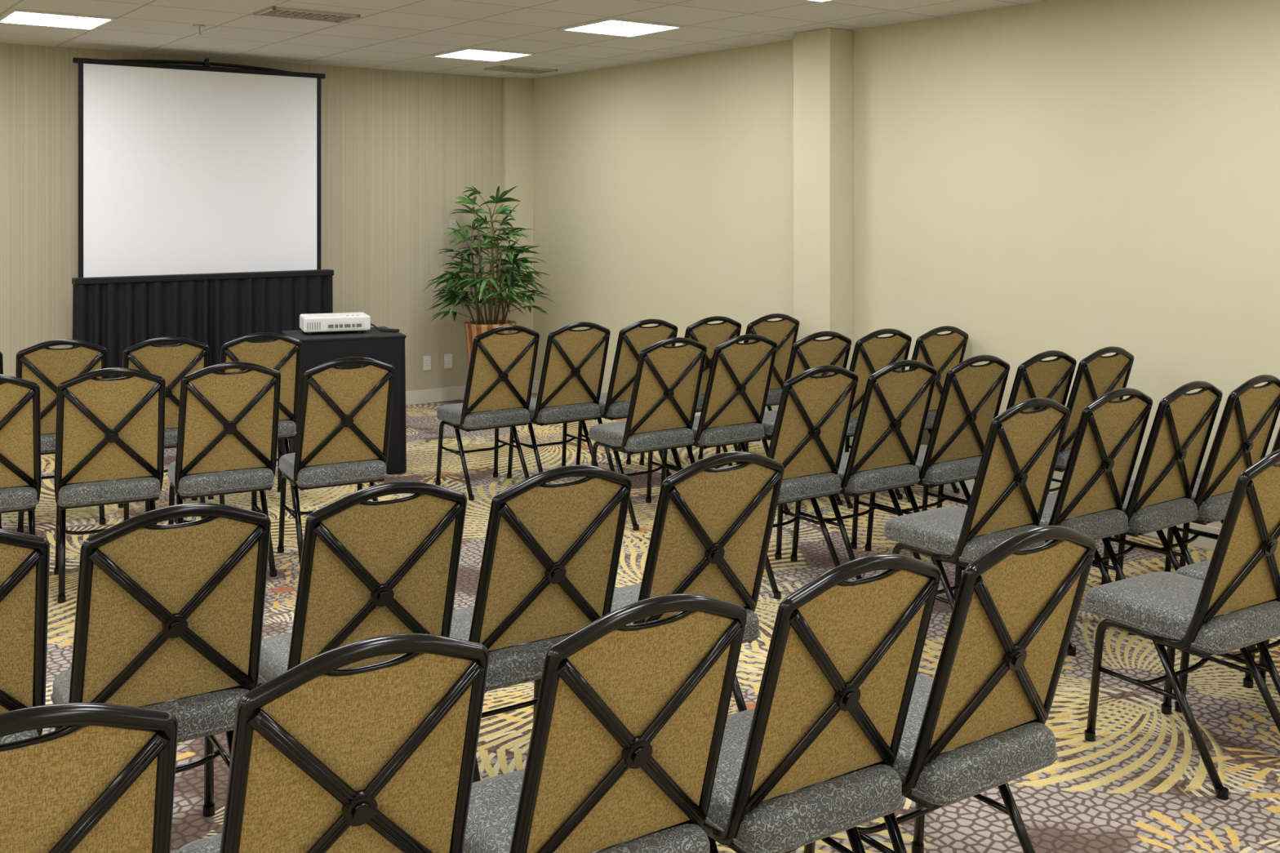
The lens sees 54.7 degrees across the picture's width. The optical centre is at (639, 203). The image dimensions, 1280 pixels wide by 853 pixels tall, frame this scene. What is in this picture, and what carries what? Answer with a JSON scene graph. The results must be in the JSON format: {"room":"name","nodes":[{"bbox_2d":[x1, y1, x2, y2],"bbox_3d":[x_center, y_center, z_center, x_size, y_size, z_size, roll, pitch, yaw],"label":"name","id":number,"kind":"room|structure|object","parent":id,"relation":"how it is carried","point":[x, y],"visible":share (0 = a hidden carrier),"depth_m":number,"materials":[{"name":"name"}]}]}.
{"room":"conference room","nodes":[
{"label":"conference room","id":0,"kind":"room"},
{"bbox_2d":[0,42,502,391],"bbox_3d":[-5.066,0.275,7.515,10.200,2.650,0.151,0,0,-37],"label":"wall","id":1,"kind":"structure","parent":0,"point":[398,148],"depth_m":9.58,"materials":[{"name":"paint"}]},
{"bbox_2d":[422,355,431,370],"bbox_3d":[-1.705,1.280,9.917,0.070,0.116,0.010,0,0,-37],"label":"wall outlet","id":2,"kind":"object","parent":1,"relation":"attached to","point":[426,359],"visible":1,"depth_m":9.91,"materials":[{"name":"white plastic"}]},
{"bbox_2d":[444,353,452,368],"bbox_3d":[-1.553,1.280,10.031,0.070,0.116,0.010,0,0,-37],"label":"wall outlet","id":3,"kind":"object","parent":1,"relation":"attached to","point":[447,357],"visible":1,"depth_m":10.03,"materials":[{"name":"white plastic"}]},
{"bbox_2d":[448,219,456,232],"bbox_3d":[-1.521,0.190,10.055,0.070,0.116,0.010,0,0,-37],"label":"light switch","id":4,"kind":"object","parent":1,"relation":"attached to","point":[452,223],"visible":0.75,"depth_m":10.05,"materials":[{"name":"plastic"}]},
{"bbox_2d":[405,385,533,405],"bbox_3d":[-5.002,1.545,7.429,10.200,0.110,0.066,0,0,-37],"label":"baseboard","id":5,"kind":"structure","parent":1,"relation":"attached to","point":[455,393],"depth_m":9.95,"materials":[{"name":"grey paint"}]},
{"bbox_2d":[502,77,533,332],"bbox_3d":[-1.023,0.275,10.399,0.270,2.650,0.050,0,0,-37],"label":"column corner","id":6,"kind":"structure","parent":0,"point":[517,93],"depth_m":10.38,"materials":[{"name":"beige paint"}]},
{"bbox_2d":[0,0,1048,79],"bbox_3d":[-1.319,-1.100,2.481,10.500,0.100,12.700,0,0,-37],"label":"ceiling","id":7,"kind":"structure","parent":0,"point":[403,35],"depth_m":7.46,"materials":[{"name":"tile"}]},
{"bbox_2d":[0,8,115,30],"bbox_3d":[-3.330,-1.044,7.043,0.531,0.013,0.531,0,0,-37],"label":"ceiling light panel","id":8,"kind":"object","parent":7,"relation":"in","point":[20,16],"depth_m":7.02,"materials":[{"name":"white plastic"}]},
{"bbox_2d":[192,24,205,35],"bbox_3d":[-2.600,-1.022,7.300,0.070,0.057,0.070,0,0,-37],"label":"sprinkler head","id":9,"kind":"object","parent":7,"relation":"attached to","point":[199,26],"visible":1,"depth_m":7.29},
{"bbox_2d":[72,57,325,277],"bbox_3d":[-3.010,-0.254,8.589,1.720,1.507,0.092,0,0,-37],"label":"projection screen","id":10,"kind":"object","parent":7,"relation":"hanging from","point":[184,169],"visible":0.98,"depth_m":8.54,"materials":[{"name":"white fabric"}]},
{"bbox_2d":[253,5,360,22],"bbox_3d":[-1.840,-1.043,6.850,0.500,0.015,0.280,0,0,-37],"label":"ceiling vent","id":11,"kind":"object","parent":7,"relation":"in","point":[273,11],"depth_m":6.84,"materials":[{"name":"beige metal"}]},
{"bbox_2d":[431,47,534,62],"bbox_3d":[-1.104,-1.044,8.700,0.531,0.013,0.531,0,0,-37],"label":"ceiling light panel","id":12,"kind":"object","parent":7,"relation":"in","point":[467,53],"depth_m":8.67,"materials":[{"name":"white plastic"}]},
{"bbox_2d":[484,65,557,74],"bbox_3d":[-0.930,-1.043,9.660,0.500,0.015,0.280,0,0,-37],"label":"ceiling vent","id":13,"kind":"object","parent":7,"relation":"in","point":[500,68],"depth_m":9.65,"materials":[{"name":"beige metal"}]},
{"bbox_2d":[560,17,684,37],"bbox_3d":[-0.110,-1.044,7.364,0.531,0.013,0.531,0,0,-37],"label":"ceiling light panel","id":14,"kind":"object","parent":7,"relation":"in","point":[608,26],"depth_m":7.34,"materials":[{"name":"white plastic"}]},
{"bbox_2d":[805,0,833,2],"bbox_3d":[0.884,-1.044,6.028,0.531,0.013,0.531,0,0,-37],"label":"ceiling light panel","id":15,"kind":"object","parent":7,"relation":"in","point":[819,1],"depth_m":6.36,"materials":[{"name":"white plastic"}]},
{"bbox_2d":[1,392,1279,852],"bbox_3d":[-1.319,1.650,2.481,10.500,0.100,12.700,0,0,-37],"label":"floor","id":16,"kind":"structure","parent":0,"point":[1144,784],"depth_m":4.02,"materials":[{"name":"carpet"}]},
{"bbox_2d":[0,351,3,528],"bbox_3d":[-3.368,1.133,6.111,0.416,0.945,0.568,0,0,-26],"label":"banquet chair","id":17,"kind":"object","parent":16,"relation":"on","point":[1,353],"visible":0.1,"depth_m":5.98,"materials":[{"name":"black metal"}]},
{"bbox_2d":[0,373,41,535],"bbox_3d":[-2.672,1.133,5.039,0.416,0.945,0.568,0,0,-27],"label":"banquet chair","id":18,"kind":"object","parent":16,"relation":"on","point":[20,473],"visible":0.82,"depth_m":4.93,"materials":[{"name":"brown fabric"}]},
{"bbox_2d":[0,486,36,511],"bbox_3d":[-2.694,1.181,5.083,0.386,0.087,0.462,0,0,-27],"label":"seat cushion","id":19,"kind":"object","parent":18,"relation":"on","point":[12,499],"depth_m":4.94,"materials":[{"name":"grey fabric"}]},
{"bbox_2d":[0,528,49,743],"bbox_3d":[-1.566,1.133,2.745,0.416,0.945,0.568,0,0,-33],"label":"banquet chair","id":20,"kind":"object","parent":16,"relation":"on","point":[24,558],"visible":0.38,"depth_m":2.66,"materials":[{"name":"brown fabric"}]},
{"bbox_2d":[0,729,38,743],"bbox_3d":[-1.593,1.181,2.787,0.386,0.087,0.462,0,0,-33],"label":"seat cushion","id":21,"kind":"object","parent":20,"relation":"on","point":[26,735],"depth_m":2.68,"materials":[{"name":"grey fabric"}]},
{"bbox_2d":[15,338,106,533],"bbox_3d":[-2.928,1.133,6.261,0.416,0.945,0.568,0,0,-26],"label":"banquet chair","id":22,"kind":"object","parent":16,"relation":"on","point":[48,367],"visible":0.39,"depth_m":6.05,"materials":[{"name":"brown fabric"}]},
{"bbox_2d":[40,433,55,453],"bbox_3d":[-2.949,1.181,6.306,0.386,0.087,0.462,0,0,-26],"label":"seat cushion","id":23,"kind":"object","parent":22,"relation":"on","point":[47,440],"depth_m":6.08,"materials":[{"name":"grey fabric"}]},
{"bbox_2d":[0,702,177,852],"bbox_3d":[-0.955,1.133,1.841,0.416,0.945,0.568,0,0,-33],"label":"banquet chair","id":24,"kind":"object","parent":16,"relation":"on","point":[103,781],"visible":1,"depth_m":1.68,"materials":[{"name":"brown fabric"}]},
{"bbox_2d":[53,367,165,603],"bbox_3d":[-2.242,1.133,5.214,0.416,0.945,0.568,0,0,-27],"label":"banquet chair","id":25,"kind":"object","parent":16,"relation":"on","point":[110,433],"visible":0.94,"depth_m":5.04,"materials":[{"name":"brown fabric"}]},
{"bbox_2d":[58,476,159,506],"bbox_3d":[-2.264,1.181,5.258,0.386,0.087,0.462,0,0,-27],"label":"seat cushion","id":26,"kind":"object","parent":25,"relation":"on","point":[80,491],"depth_m":5.06,"materials":[{"name":"grey fabric"}]},
{"bbox_2d":[50,502,271,817],"bbox_3d":[-1.153,1.133,2.942,0.416,0.945,0.568,0,0,-33],"label":"banquet chair","id":27,"kind":"object","parent":16,"relation":"on","point":[169,618],"visible":0.71,"depth_m":2.78,"materials":[{"name":"brown fabric"}]},
{"bbox_2d":[52,669,248,742],"bbox_3d":[-1.180,1.181,2.984,0.386,0.087,0.462,0,0,-33],"label":"seat cushion","id":28,"kind":"object","parent":27,"relation":"on","point":[204,711],"depth_m":2.85,"materials":[{"name":"grey fabric"}]},
{"bbox_2d":[117,336,209,520],"bbox_3d":[-2.461,1.133,6.376,0.416,0.945,0.568,0,0,-26],"label":"banquet chair","id":29,"kind":"object","parent":16,"relation":"on","point":[174,362],"visible":0.37,"depth_m":6.18,"materials":[{"name":"brown fabric"}]},
{"bbox_2d":[164,427,177,446],"bbox_3d":[-2.482,1.181,6.421,0.386,0.087,0.462,0,0,-26],"label":"seat cushion","id":30,"kind":"object","parent":29,"relation":"on","point":[171,433],"depth_m":6.23,"materials":[{"name":"grey fabric"}]},
{"bbox_2d":[71,269,333,378],"bbox_3d":[-2.939,1.036,8.498,1.778,1.105,0.123,0,0,-37],"label":"drape","id":31,"kind":"object","parent":16,"relation":"on","point":[116,314],"visible":0.46,"depth_m":8.40,"materials":[{"name":"fabric"}]},
{"bbox_2d":[167,361,280,577],"bbox_3d":[-1.823,1.133,5.392,0.416,0.945,0.568,0,0,-28],"label":"banquet chair","id":32,"kind":"object","parent":16,"relation":"on","point":[228,432],"visible":0.84,"depth_m":5.22,"materials":[{"name":"brown fabric"}]},
{"bbox_2d":[168,461,273,496],"bbox_3d":[-1.846,1.181,5.436,0.386,0.087,0.462,0,0,-28],"label":"seat cushion","id":33,"kind":"object","parent":32,"relation":"on","point":[219,480],"depth_m":5.25,"materials":[{"name":"grey fabric"}]},
{"bbox_2d":[208,332,302,509],"bbox_3d":[-2.052,1.133,6.569,0.416,0.945,0.568,0,0,-27],"label":"banquet chair","id":34,"kind":"object","parent":16,"relation":"on","point":[282,353],"visible":0.45,"depth_m":6.41,"materials":[{"name":"brown fabric"}]},
{"bbox_2d":[277,420,296,437],"bbox_3d":[-2.074,1.181,6.613,0.386,0.087,0.462,0,0,-27],"label":"seat cushion","id":35,"kind":"object","parent":34,"relation":"on","point":[286,428],"depth_m":6.48,"materials":[{"name":"grey fabric"}]},
{"bbox_2d":[175,633,489,852],"bbox_3d":[-0.551,1.133,2.108,0.416,0.945,0.568,0,0,-33],"label":"banquet chair","id":36,"kind":"object","parent":16,"relation":"on","point":[379,757],"visible":1,"depth_m":1.92,"materials":[{"name":"brown fabric"}]},
{"bbox_2d":[175,833,222,852],"bbox_3d":[-0.578,1.181,2.150,0.386,0.087,0.462,0,0,-33],"label":"seat cushion","id":37,"kind":"object","parent":36,"relation":"on","point":[211,844],"depth_m":2.21,"materials":[{"name":"grey fabric"}]},
{"bbox_2d":[277,356,395,567],"bbox_3d":[-1.372,1.133,5.555,0.416,0.945,0.568,0,0,-29],"label":"banquet chair","id":38,"kind":"object","parent":16,"relation":"on","point":[345,413],"visible":0.91,"depth_m":5.38,"materials":[{"name":"brown fabric"}]},
{"bbox_2d":[279,453,386,487],"bbox_3d":[-1.396,1.181,5.598,0.386,0.087,0.462,0,0,-29],"label":"seat cushion","id":39,"kind":"object","parent":38,"relation":"on","point":[370,468],"depth_m":5.42,"materials":[{"name":"grey fabric"}]},
{"bbox_2d":[280,326,406,473],"bbox_3d":[-1.794,1.190,7.456,0.677,0.820,0.601,0,0,-24],"label":"table","id":40,"kind":"object","parent":16,"relation":"on","point":[318,348],"visible":0.32,"depth_m":7.29,"materials":[{"name":"black fabric"}]},
{"bbox_2d":[299,311,382,334],"bbox_3d":[-1.805,0.727,7.528,0.492,0.106,0.286,0,0,-21],"label":"projector","id":41,"kind":"object","parent":40,"relation":"on","point":[359,322],"visible":0.97,"depth_m":7.39,"materials":[{"name":"white plastic"}]},
{"bbox_2d":[380,328,399,332],"bbox_3d":[-1.520,0.771,7.520,0.120,0.018,0.040,0,0,27],"label":"remote control","id":42,"kind":"object","parent":40,"relation":"on","point":[388,330],"visible":1,"depth_m":7.50,"materials":[{"name":"black plastic"}]},
{"bbox_2d":[257,480,466,686],"bbox_3d":[-0.734,1.133,3.158,0.416,0.945,0.568,0,0,-33],"label":"banquet chair","id":43,"kind":"object","parent":16,"relation":"on","point":[368,569],"visible":0.5,"depth_m":2.97,"materials":[{"name":"brown fabric"}]},
{"bbox_2d":[258,632,291,682],"bbox_3d":[-0.761,1.181,3.200,0.386,0.087,0.462,0,0,-33],"label":"seat cushion","id":44,"kind":"object","parent":43,"relation":"on","point":[275,650],"depth_m":3.16,"materials":[{"name":"grey fabric"}]},
{"bbox_2d":[435,324,539,500],"bbox_3d":[-0.863,1.133,6.934,0.416,0.945,0.568,0,0,-34],"label":"banquet chair","id":45,"kind":"object","parent":16,"relation":"on","point":[502,366],"visible":0.96,"depth_m":6.78,"materials":[{"name":"brown fabric"}]},
{"bbox_2d":[436,403,529,429],"bbox_3d":[-0.891,1.181,6.975,0.386,0.087,0.462,0,0,-34],"label":"seat cushion","id":46,"kind":"object","parent":45,"relation":"on","point":[509,415],"depth_m":6.81,"materials":[{"name":"grey fabric"}]},
{"bbox_2d":[422,186,554,366],"bbox_3d":[-1.159,0.732,9.634,1.034,1.736,1.089,0,0,0],"label":"potted palm","id":47,"kind":"object","parent":16,"relation":"on","point":[473,328],"visible":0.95,"depth_m":9.54,"materials":[{"name":"green plant"}]},
{"bbox_2d":[463,320,516,366],"bbox_3d":[-1.165,1.262,9.630,0.406,0.675,0.406,0,0,0],"label":"pot","id":48,"kind":"object","parent":47,"relation":"attached to","point":[473,328],"depth_m":9.51,"materials":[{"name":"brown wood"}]},
{"bbox_2d":[449,465,631,782],"bbox_3d":[-0.329,1.133,3.340,0.416,0.945,0.568,0,0,-33],"label":"banquet chair","id":49,"kind":"object","parent":16,"relation":"on","point":[551,555],"visible":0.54,"depth_m":3.16,"materials":[{"name":"brown fabric"}]},
{"bbox_2d":[449,606,571,690],"bbox_3d":[-0.356,1.181,3.382,0.386,0.087,0.462,0,0,-33],"label":"seat cushion","id":50,"kind":"object","parent":49,"relation":"on","point":[515,661],"depth_m":3.17,"materials":[{"name":"grey fabric"}]},
{"bbox_2d":[506,321,610,478],"bbox_3d":[-0.477,1.133,7.114,0.416,0.945,0.568,0,0,-34],"label":"banquet chair","id":51,"kind":"object","parent":16,"relation":"on","point":[571,378],"visible":0.78,"depth_m":6.95,"materials":[{"name":"brown fabric"}]},
{"bbox_2d":[528,397,599,423],"bbox_3d":[-0.505,1.181,7.155,0.386,0.087,0.462,0,0,-34],"label":"seat cushion","id":52,"kind":"object","parent":51,"relation":"on","point":[561,411],"depth_m":6.97,"materials":[{"name":"grey fabric"}]},
{"bbox_2d":[462,593,746,852],"bbox_3d":[-0.118,1.133,2.304,0.416,0.945,0.568,0,0,-33],"label":"banquet chair","id":53,"kind":"object","parent":16,"relation":"on","point":[629,722],"visible":0.94,"depth_m":2.13,"materials":[{"name":"brown fabric"}]},
{"bbox_2d":[462,768,709,852],"bbox_3d":[-0.145,1.181,2.346,0.386,0.087,0.462,0,0,-33],"label":"seat cushion","id":54,"kind":"object","parent":53,"relation":"on","point":[494,801],"depth_m":2.26,"materials":[{"name":"grey fabric"}]},
{"bbox_2d":[575,319,678,477],"bbox_3d":[-0.089,1.133,7.295,0.416,0.945,0.568,0,0,-34],"label":"banquet chair","id":55,"kind":"object","parent":16,"relation":"on","point":[614,404],"visible":0.48,"depth_m":7.08,"materials":[{"name":"brown fabric"}]},
{"bbox_2d":[598,392,630,417],"bbox_3d":[-0.117,1.181,7.336,0.386,0.087,0.462,0,0,-34],"label":"seat cushion","id":56,"kind":"object","parent":55,"relation":"on","point":[610,407],"depth_m":7.09,"materials":[{"name":"grey fabric"}]},
{"bbox_2d":[587,337,706,530],"bbox_3d":[0.027,1.133,6.321,0.416,0.945,0.568,0,0,-34],"label":"banquet chair","id":57,"kind":"object","parent":16,"relation":"on","point":[664,400],"visible":0.89,"depth_m":6.16,"materials":[{"name":"brown fabric"}]},
{"bbox_2d":[588,420,693,452],"bbox_3d":[-0.001,1.181,6.362,0.386,0.087,0.462,0,0,-34],"label":"seat cushion","id":58,"kind":"object","parent":57,"relation":"on","point":[614,436],"depth_m":6.20,"materials":[{"name":"grey fabric"}]},
{"bbox_2d":[639,315,741,467],"bbox_3d":[0.295,1.133,7.474,0.416,0.945,0.568,0,0,-34],"label":"banquet chair","id":59,"kind":"object","parent":16,"relation":"on","point":[711,335],"visible":0.31,"depth_m":7.29,"materials":[{"name":"brown fabric"}]},
{"bbox_2d":[696,395,704,410],"bbox_3d":[0.267,1.181,7.515,0.386,0.087,0.462,0,0,-34],"label":"seat cushion","id":60,"kind":"object","parent":59,"relation":"on","point":[700,398],"depth_m":7.30,"materials":[{"name":"grey fabric"}]},
{"bbox_2d":[610,451,784,712],"bbox_3d":[0.089,1.133,3.515,0.416,0.945,0.568,0,0,-33],"label":"banquet chair","id":61,"kind":"object","parent":16,"relation":"on","point":[712,529],"visible":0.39,"depth_m":3.33,"materials":[{"name":"brown fabric"}]},
{"bbox_2d":[610,582,759,644],"bbox_3d":[0.062,1.181,3.557,0.386,0.087,0.462,0,0,-33],"label":"seat cushion","id":62,"kind":"object","parent":61,"relation":"on","point":[626,595],"depth_m":3.50,"materials":[{"name":"grey fabric"}]},
{"bbox_2d":[660,333,777,486],"bbox_3d":[0.398,1.133,6.471,0.416,0.945,0.568,0,0,-34],"label":"banquet chair","id":63,"kind":"object","parent":16,"relation":"on","point":[735,397],"visible":0.72,"depth_m":6.30,"materials":[{"name":"brown fabric"}]},
{"bbox_2d":[691,415,764,445],"bbox_3d":[0.370,1.181,6.512,0.386,0.087,0.462,0,0,-34],"label":"seat cushion","id":64,"kind":"object","parent":63,"relation":"on","point":[731,432],"depth_m":6.32,"materials":[{"name":"grey fabric"}]},
{"bbox_2d":[697,313,799,459],"bbox_3d":[0.663,1.133,7.646,0.416,0.945,0.568,0,0,-34],"label":"banquet chair","id":65,"kind":"object","parent":16,"relation":"on","point":[784,331],"visible":0.25,"depth_m":7.51,"materials":[{"name":"brown fabric"}]},
{"bbox_2d":[765,388,782,404],"bbox_3d":[0.635,1.181,7.687,0.386,0.087,0.462,0,0,-34],"label":"seat cushion","id":66,"kind":"object","parent":65,"relation":"on","point":[773,397],"depth_m":7.54,"materials":[{"name":"grey fabric"}]},
{"bbox_2d":[719,364,858,599],"bbox_3d":[0.603,1.133,5.273,0.416,0.945,0.568,0,0,-34],"label":"banquet chair","id":67,"kind":"object","parent":16,"relation":"on","point":[813,415],"visible":0.73,"depth_m":5.11,"materials":[{"name":"brown fabric"}]},
{"bbox_2d":[719,464,840,503],"bbox_3d":[0.575,1.181,5.314,0.386,0.087,0.462,0,0,-34],"label":"seat cushion","id":68,"kind":"object","parent":67,"relation":"on","point":[799,486],"depth_m":5.15,"materials":[{"name":"grey fabric"}]},
{"bbox_2d":[736,330,851,515],"bbox_3d":[0.805,1.133,6.623,0.416,0.945,0.568,0,0,-34],"label":"banquet chair","id":69,"kind":"object","parent":16,"relation":"on","point":[807,353],"visible":0.34,"depth_m":6.43,"materials":[{"name":"brown fabric"}]},
{"bbox_2d":[761,409,777,435],"bbox_3d":[0.777,1.181,6.664,0.386,0.087,0.462,0,0,-34],"label":"seat cushion","id":70,"kind":"object","parent":69,"relation":"on","point":[769,418],"depth_m":6.52,"materials":[{"name":"grey fabric"}]},
{"bbox_2d":[702,553,941,852],"bbox_3d":[0.284,1.133,2.545,0.416,0.945,0.568,0,0,-33],"label":"banquet chair","id":71,"kind":"object","parent":16,"relation":"on","point":[815,757],"visible":0.84,"depth_m":2.37,"materials":[{"name":"brown fabric"}]},
{"bbox_2d":[705,708,902,852],"bbox_3d":[0.257,1.181,2.587,0.386,0.087,0.462,0,0,-33],"label":"seat cushion","id":72,"kind":"object","parent":71,"relation":"on","point":[793,816],"depth_m":2.40,"materials":[{"name":"grey fabric"}]},
{"bbox_2d":[790,360,937,579],"bbox_3d":[0.973,1.133,5.445,0.416,0.945,0.568,0,0,-34],"label":"banquet chair","id":73,"kind":"object","parent":16,"relation":"on","point":[882,455],"visible":0.84,"depth_m":5.28,"materials":[{"name":"brown fabric"}]},
{"bbox_2d":[837,452,919,493],"bbox_3d":[0.945,1.181,5.486,0.386,0.087,0.462,0,0,-34],"label":"seat cushion","id":74,"kind":"object","parent":73,"relation":"on","point":[901,473],"depth_m":5.29,"materials":[{"name":"grey fabric"}]},
{"bbox_2d":[843,328,911,508],"bbox_3d":[1.150,1.133,6.753,0.416,0.945,0.568,0,0,-34],"label":"banquet chair","id":75,"kind":"object","parent":16,"relation":"on","point":[872,353],"visible":0.39,"depth_m":6.54,"materials":[{"name":"brown fabric"}]},
{"bbox_2d":[846,417,857,435],"bbox_3d":[1.122,1.181,6.794,0.386,0.087,0.462,0,0,-34],"label":"seat cushion","id":76,"kind":"object","parent":75,"relation":"on","point":[853,420],"depth_m":6.52,"materials":[{"name":"grey fabric"}]},
{"bbox_2d":[902,325,968,502],"bbox_3d":[1.491,1.133,6.890,0.416,0.945,0.568,0,0,-35],"label":"banquet chair","id":77,"kind":"object","parent":16,"relation":"on","point":[942,352],"visible":0.35,"depth_m":6.72,"materials":[{"name":"brown fabric"}]},
{"bbox_2d":[924,409,937,428],"bbox_3d":[1.463,1.181,6.931,0.386,0.087,0.462,0,0,-35],"label":"seat cushion","id":78,"kind":"object","parent":77,"relation":"on","point":[931,413],"depth_m":6.74,"materials":[{"name":"grey fabric"}]},
{"bbox_2d":[864,355,1009,564],"bbox_3d":[1.337,1.133,5.614,0.416,0.945,0.568,0,0,-35],"label":"banquet chair","id":79,"kind":"object","parent":16,"relation":"on","point":[971,396],"visible":0.73,"depth_m":5.44,"materials":[{"name":"brown fabric"}]},
{"bbox_2d":[915,444,981,484],"bbox_3d":[1.309,1.181,5.654,0.386,0.087,0.462,0,0,-35],"label":"seat cushion","id":80,"kind":"object","parent":79,"relation":"on","point":[961,467],"depth_m":5.44,"materials":[{"name":"grey fabric"}]},
{"bbox_2d":[804,525,1096,852],"bbox_3d":[0.664,1.133,2.748,0.416,0.945,0.568,0,0,-34],"label":"banquet chair","id":81,"kind":"object","parent":16,"relation":"on","point":[974,728],"visible":0.8,"depth_m":2.57,"materials":[{"name":"brown fabric"}]},
{"bbox_2d":[892,674,1055,805],"bbox_3d":[0.636,1.181,2.789,0.386,0.087,0.462,0,0,-34],"label":"seat cushion","id":82,"kind":"object","parent":81,"relation":"on","point":[973,765],"depth_m":2.59,"materials":[{"name":"grey fabric"}]},
{"bbox_2d":[883,397,1070,611],"bbox_3d":[1.188,1.133,4.420,0.416,0.945,0.568,0,0,-35],"label":"banquet chair","id":83,"kind":"object","parent":16,"relation":"on","point":[1010,491],"visible":0.7,"depth_m":4.27,"materials":[{"name":"brown fabric"}]},
{"bbox_2d":[884,506,1044,564],"bbox_3d":[1.160,1.181,4.460,0.386,0.087,0.462,0,0,-35],"label":"seat cushion","id":84,"kind":"object","parent":83,"relation":"on","point":[936,534],"depth_m":4.35,"materials":[{"name":"grey fabric"}]},
{"bbox_2d":[936,350,1076,508],"bbox_3d":[1.691,1.133,5.779,0.416,0.945,0.568,0,0,-35],"label":"banquet chair","id":85,"kind":"object","parent":16,"relation":"on","point":[1036,377],"visible":0.29,"depth_m":5.58,"materials":[{"name":"brown fabric"}]},
{"bbox_2d":[1048,346,1133,539],"bbox_3d":[2.016,1.133,5.931,0.416,0.945,0.568,0,0,-35],"label":"banquet chair","id":86,"kind":"object","parent":16,"relation":"on","point":[1097,375],"visible":0.38,"depth_m":5.71,"materials":[{"name":"brown fabric"}]},
{"bbox_2d":[1056,448,1071,468],"bbox_3d":[1.988,1.181,5.971,0.386,0.087,0.462,0,0,-35],"label":"seat cushion","id":87,"kind":"object","parent":86,"relation":"on","point":[1064,454],"depth_m":5.71,"materials":[{"name":"grey fabric"}]},
{"bbox_2d":[1038,387,1152,656],"bbox_3d":[1.571,1.133,4.645,0.416,0.945,0.568,0,0,-35],"label":"banquet chair","id":88,"kind":"object","parent":16,"relation":"on","point":[1090,500],"visible":0.62,"depth_m":4.47,"materials":[{"name":"brown fabric"}]},
{"bbox_2d":[1038,494,1128,540],"bbox_3d":[1.543,1.181,4.686,0.386,0.087,0.462,0,0,-35],"label":"seat cushion","id":89,"kind":"object","parent":88,"relation":"on","point":[1108,520],"depth_m":4.52,"materials":[{"name":"grey fabric"}]},
{"bbox_2d":[1048,381,1222,639],"bbox_3d":[1.908,1.133,4.817,0.416,0.945,0.568,0,0,-36],"label":"banquet chair","id":90,"kind":"object","parent":16,"relation":"on","point":[1158,500],"visible":0.66,"depth_m":4.64,"materials":[{"name":"brown fabric"}]},
{"bbox_2d":[1048,487,1197,533],"bbox_3d":[1.879,1.181,4.857,0.386,0.087,0.462,0,0,-36],"label":"seat cushion","id":91,"kind":"object","parent":90,"relation":"on","point":[1159,513],"depth_m":4.66,"materials":[{"name":"grey fabric"}]},
{"bbox_2d":[1082,449,1279,800],"bbox_3d":[1.623,1.133,3.588,0.416,0.945,0.568,0,0,-32],"label":"banquet chair","id":92,"kind":"object","parent":16,"relation":"on","point":[1236,606],"visible":1,"depth_m":3.44,"materials":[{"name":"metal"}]},
{"bbox_2d":[1084,571,1279,654],"bbox_3d":[1.597,1.181,3.630,0.386,0.087,0.462,0,0,-32],"label":"seat cushion","id":93,"kind":"object","parent":92,"relation":"on","point":[1159,606],"depth_m":3.50,"materials":[{"name":"grey fabric"}]},
{"bbox_2d":[1115,374,1279,581],"bbox_3d":[2.242,1.133,4.987,0.416,0.945,0.568,0,0,-36],"label":"banquet chair","id":94,"kind":"object","parent":16,"relation":"on","point":[1247,422],"visible":0.47,"depth_m":4.79,"materials":[{"name":"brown fabric"}]},
{"bbox_2d":[1128,478,1232,521],"bbox_3d":[2.213,1.181,5.027,0.386,0.087,0.462,0,0,-36],"label":"seat cushion","id":95,"kind":"object","parent":94,"relation":"on","point":[1213,506],"depth_m":4.77,"materials":[{"name":"grey fabric"}]},
{"bbox_2d":[1174,559,1279,712],"bbox_3d":[1.983,1.133,3.798,0.416,0.945,0.568,0,0,-32],"label":"banquet chair","id":96,"kind":"object","parent":16,"relation":"on","point":[1198,571],"visible":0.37,"depth_m":3.87,"materials":[{"name":"black metal"}]},
{"bbox_2d":[1175,559,1210,581],"bbox_3d":[1.956,1.181,3.840,0.386,0.087,0.462,0,0,-32],"label":"seat cushion","id":97,"kind":"object","parent":96,"relation":"on","point":[1198,571],"depth_m":3.88,"materials":[{"name":"grey fabric"}]},
{"bbox_2d":[1179,426,1279,567],"bbox_3d":[2.582,1.133,5.167,0.416,0.945,0.568,0,0,-36],"label":"banquet chair","id":98,"kind":"object","parent":16,"relation":"on","point":[1276,446],"visible":0.03,"depth_m":5.22,"materials":[{"name":"black metal"}]},
{"bbox_2d":[1196,468,1204,479],"bbox_3d":[2.553,1.181,5.207,0.386,0.087,0.462,0,0,-36],"label":"seat cushion","id":99,"kind":"object","parent":98,"relation":"on","point":[1201,471],"depth_m":5.23,"materials":[{"name":"grey fabric"}]},
{"bbox_2d":[1257,639,1269,684],"bbox_3d":[2.348,1.133,4.018,0.416,0.945,0.568,0,0,-32],"label":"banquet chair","id":100,"kind":"object","parent":16,"relation":"on","point":[1261,662],"visible":0.06,"depth_m":4.11,"materials":[{"name":"black metal"}]},
{"bbox_2d":[793,27,853,450],"bbox_3d":[1.120,0.275,7.579,0.200,2.650,0.315,0,0,-37],"label":"column","id":101,"kind":"structure","parent":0,"point":[823,58],"depth_m":7.48,"materials":[{"name":"beige paint"}]},
{"bbox_2d":[533,0,1279,528],"bbox_3d":[2.832,0.275,5.571,0.151,2.650,12.700,0,0,-37],"label":"wall","id":102,"kind":"structure","parent":0,"point":[1078,179],"depth_m":6.70,"materials":[{"name":"beige paint"}]},
{"bbox_2d":[533,379,1221,551],"bbox_3d":[2.705,1.545,5.436,0.215,0.110,12.335,0,0,-37],"label":"baseboard","id":103,"kind":"structure","parent":102,"relation":"attached to","point":[1208,544],"depth_m":5.78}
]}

